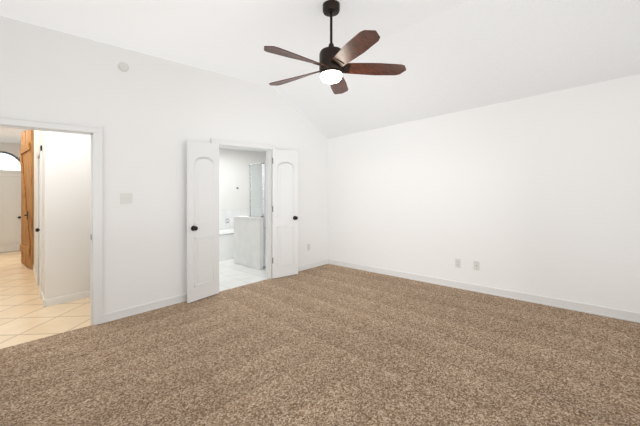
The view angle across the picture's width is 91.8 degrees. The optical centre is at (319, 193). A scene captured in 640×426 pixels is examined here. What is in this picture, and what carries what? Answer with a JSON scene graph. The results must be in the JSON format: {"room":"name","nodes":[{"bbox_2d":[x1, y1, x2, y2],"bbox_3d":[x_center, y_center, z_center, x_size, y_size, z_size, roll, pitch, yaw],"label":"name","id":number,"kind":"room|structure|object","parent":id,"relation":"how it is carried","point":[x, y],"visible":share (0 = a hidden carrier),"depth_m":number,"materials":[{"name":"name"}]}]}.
{"room":"empty bedroom","nodes":[
{"label":"empty bedroom","id":0,"kind":"room"},
{"bbox_2d":[0,142,20,173],"bbox_3d":[-8.763,0.107,8.506,1.280,3.036,0.200,0,0,-45],"label":"wall","id":1,"kind":"structure","parent":0,"point":[11,146],"depth_m":8.58,"materials":[{"name":"paint"}]},
{"bbox_2d":[0,176,20,251],"bbox_3d":[-8.686,0.563,8.400,0.920,2.081,0.187,0,0,-45],"label":"front door","id":2,"kind":"structure","parent":1,"relation":"in","point":[10,213],"depth_m":8.53,"materials":[{"name":"paint"}]},
{"bbox_2d":[0,174,20,176],"bbox_3d":[-8.698,0.530,8.419,1.050,2.176,0.015,0,0,-45],"label":"door frame","id":3,"kind":"structure","parent":1,"relation":"attached to","point":[18,175],"depth_m":8.57,"materials":[{"name":"white paint"}]},
{"bbox_2d":[0,151,20,171],"bbox_3d":[-8.720,-0.870,8.441,1.003,0.586,0.055,0,0,-45],"label":"transom window","id":4,"kind":"structure","parent":1,"relation":"in","point":[9,162],"depth_m":8.57,"materials":[{"name":"white glass"}]},
{"bbox_2d":[0,127,26,143],"bbox_3d":[-5.786,-1.534,5.839,1.770,0.318,8.180,0,0,-45],"label":"ceiling","id":5,"kind":"structure","parent":0,"point":[10,135],"depth_m":7.61,"materials":[{"name":"paint"}]},
{"bbox_2d":[33,130,44,297],"bbox_3d":[-5.927,0.011,6.473,0.100,3.166,6.880,0,0,-45],"label":"wall","id":6,"kind":"structure","parent":0,"point":[38,138],"depth_m":5.18,"materials":[{"name":"paint"}]},
{"bbox_2d":[19,130,32,267],"bbox_3d":[-6.147,0.076,6.483,0.188,2.873,1.065,0,0,-45],"label":"door","id":7,"kind":"structure","parent":6,"relation":"in","point":[26,166],"depth_m":6.33,"materials":[{"name":"brown wood"}]},
{"bbox_2d":[35,157,39,285],"bbox_3d":[-4.212,0.432,4.645,0.106,2.040,0.810,0,0,-45],"label":"hall door","id":8,"kind":"structure","parent":6,"relation":"in","point":[36,229],"depth_m":4.84,"materials":[{"name":"paint"}]},
{"bbox_2d":[37,145,41,297],"bbox_3d":[-4.209,0.397,4.648,0.020,2.134,0.972,0,0,-45],"label":"door frame","id":9,"kind":"structure","parent":6,"relation":"attached to","point":[39,152],"depth_m":4.30,"materials":[{"name":"white paint"}]},
{"bbox_2d":[33,264,90,306],"bbox_3d":[-5.718,1.459,6.530,0.502,0.266,6.892,0,0,-45],"label":"baseboard","id":10,"kind":"structure","parent":6,"relation":"attached to","point":[65,298],"depth_m":4.08,"materials":[{"name":"white paint"}]},
{"bbox_2d":[0,250,92,348],"bbox_3d":[-5.751,1.545,5.803,1.770,0.320,8.280,0,0,-45],"label":"floor","id":11,"kind":"structure","parent":0,"point":[26,315],"depth_m":3.77,"materials":[{"name":"beige tile"}]},
{"bbox_2d":[45,131,90,298],"bbox_3d":[-3.300,-0.078,4.161,0.590,3.017,0.100,0,0,-45],"label":"wall","id":12,"kind":"structure","parent":0,"point":[67,213],"depth_m":4.07,"materials":[{"name":"paint"}]},
{"bbox_2d":[0,16,327,313],"bbox_3d":[-1.653,-0.137,4.087,5.190,3.135,0.120,0,0,-45],"label":"wall","id":13,"kind":"structure","parent":0,"point":[151,115],"depth_m":3.63,"materials":[{"name":"paint"}]},
{"bbox_2d":[0,115,102,324],"bbox_3d":[-2.726,0.347,3.028,0.976,2.138,0.154,0,0,-45],"label":"door frame","id":14,"kind":"structure","parent":13,"relation":"attached to","point":[95,132],"depth_m":3.28,"materials":[{"name":"white paint"}]},
{"bbox_2d":[118,62,128,71],"bbox_3d":[-2.187,-1.416,3.453,0.100,0.100,0.033,0,0,-45],"label":"smoke detector","id":15,"kind":"object","parent":13,"relation":"attached to","point":[123,66],"visible":1,"depth_m":3.44,"materials":[{"name":"white plastic"}]},
{"bbox_2d":[120,193,131,203],"bbox_3d":[-2.172,0.054,3.481,0.116,0.117,0.014,0,0,-45],"label":"switch plate","id":16,"kind":"object","parent":13,"relation":"attached to","point":[125,198],"visible":1,"depth_m":3.47,"materials":[{"name":"white plastic"}]},
{"bbox_2d":[103,294,186,322],"bbox_3d":[-1.899,1.330,3.749,1.214,0.119,0.016,0,0,-45],"label":"baseboard","id":17,"kind":"structure","parent":13,"relation":"attached to","point":[108,317],"depth_m":3.59,"materials":[{"name":"white paint"}]},
{"bbox_2d":[187,140,218,302],"bbox_3d":[-1.490,0.343,4.005,0.450,2.023,0.179,0,0,-45],"label":"door","id":18,"kind":"structure","parent":13,"relation":"in","point":[202,220],"depth_m":3.98,"materials":[{"name":"paint"}]},
{"bbox_2d":[211,138,274,278],"bbox_3d":[-1.137,0.293,4.596,1.062,2.140,0.154,0,0,-45],"label":"door frame","id":19,"kind":"structure","parent":13,"relation":"attached to","point":[267,148],"depth_m":4.87,"materials":[{"name":"white paint"}]},
{"bbox_2d":[272,149,297,278],"bbox_3d":[-0.537,0.310,4.929,0.455,2.026,0.184,0,0,-45],"label":"door","id":20,"kind":"structure","parent":13,"relation":"in","point":[284,212],"depth_m":4.93,"materials":[{"name":"paint"}]},
{"bbox_2d":[298,259,327,271],"bbox_3d":[-0.285,1.275,5.342,1.199,0.120,0.016,0,0,-45],"label":"baseboard","id":21,"kind":"structure","parent":13,"relation":"attached to","point":[319,263],"depth_m":5.49,"materials":[{"name":"white paint"}]},
{"bbox_2d":[219,148,265,209],"bbox_3d":[-2.457,0.168,7.214,4.300,2.556,0.100,0,0,-45],"label":"wall","id":22,"kind":"structure","parent":0,"point":[233,169],"depth_m":7.54,"materials":[{"name":"paint"}]},
{"bbox_2d":[219,208,248,229],"bbox_3d":[-1.952,0.626,7.628,2.800,0.568,0.020,0,0,-45],"label":"tile wainscot","id":23,"kind":"structure","parent":22,"relation":"attached to","point":[224,215],"depth_m":7.42,"materials":[{"name":"white tile"}]},
{"bbox_2d":[219,146,265,151],"bbox_3d":[-1.516,-1.129,6.261,4.300,0.250,2.780,0,0,-45],"label":"ceiling","id":24,"kind":"structure","parent":0,"point":[242,149],"depth_m":7.55,"materials":[{"name":"paint"}]},
{"bbox_2d":[219,258,269,291],"bbox_3d":[-1.480,1.401,6.225,4.300,0.250,2.880,0,0,-45],"label":"floor","id":25,"kind":"structure","parent":0,"point":[232,274],"depth_m":5.15,"materials":[{"name":"white tile"}]},
{"bbox_2d":[219,219,233,260],"bbox_3d":[-1.938,1.002,7.044,1.900,0.814,0.828,0,0,-45],"label":"tub","id":26,"kind":"object","parent":25,"relation":"on","point":[226,244],"visible":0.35,"depth_m":6.47,"materials":[{"name":"white ceramic"}]},
{"bbox_2d":[233,216,265,269],"bbox_3d":[-1.340,0.895,5.841,0.144,0.945,0.919,0,0,-45],"label":"wall","id":27,"kind":"structure","parent":25,"relation":"on","point":[248,241],"depth_m":5.74,"materials":[{"name":"paint"}]},
{"bbox_2d":[249,162,265,267],"bbox_3d":[-0.766,0.375,6.032,1.114,1.915,0.478,0,0,-45],"label":"glass frame","id":28,"kind":"object","parent":25,"relation":"on","point":[263,189],"visible":0.69,"depth_m":5.53,"materials":[{"name":"silver metal"}]},
{"bbox_2d":[250,164,265,265],"bbox_3d":[-0.782,0.371,6.034,1.074,1.865,0.394,0,0,-45],"label":"glass","id":29,"kind":"object","parent":28,"relation":"attached to","point":[255,190],"visible":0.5,"depth_m":5.65,"materials":[{"name":"white"}]},
{"bbox_2d":[0,264,639,425],"bbox_3d":[0.128,1.346,2.354,5.090,0.319,4.890,0,0,-45],"label":"floor","id":30,"kind":"structure","parent":0,"point":[329,345],"depth_m":2.40,"materials":[{"name":"brown carpet"}]},
{"bbox_2d":[0,0,639,138],"bbox_3d":[0.093,-1.425,2.389,5.090,0.931,4.990,0,0,-45],"label":"ceiling","id":31,"kind":"structure","parent":0,"point":[452,56],"depth_m":3.16,"materials":[{"name":"paint"}]},
{"bbox_2d":[264,0,405,93],"bbox_3d":[0.056,-1.355,2.768,1.290,0.703,1.333,0,0,-45],"label":"fan","id":32,"kind":"object","parent":31,"relation":"hanging from","point":[333,64],"visible":1,"depth_m":2.73,"materials":[{"name":"brown wood"}]},
{"bbox_2d":[328,74,639,312],"bbox_3d":[1.904,0.066,4.093,0.120,2.479,4.870,0,0,-45],"label":"wall","id":33,"kind":"structure","parent":0,"point":[539,195],"depth_m":3.67,"materials":[{"name":"paint"}]},
{"bbox_2d":[455,259,460,267],"bbox_3d":[1.819,0.918,4.087,0.008,0.116,0.070,0,0,-45],"label":"electrical outlet","id":34,"kind":"object","parent":33,"relation":"attached to","point":[457,263],"visible":1,"depth_m":4.08,"materials":[{"name":"white plastic"}]},
{"bbox_2d":[474,261,479,270],"bbox_3d":[1.978,0.913,3.920,0.016,0.116,0.070,0,0,-45],"label":"outlet","id":35,"kind":"object","parent":33,"relation":"attached to","point":[476,265],"visible":1,"depth_m":3.91,"materials":[{"name":"white plastic"}]},
{"bbox_2d":[328,259,639,322],"bbox_3d":[1.803,1.204,4.098,0.016,0.203,4.720,0,0,-45],"label":"baseboard","id":36,"kind":"structure","parent":33,"relation":"attached to","point":[542,300],"depth_m":3.66,"materials":[{"name":"white paint"}]}
]}

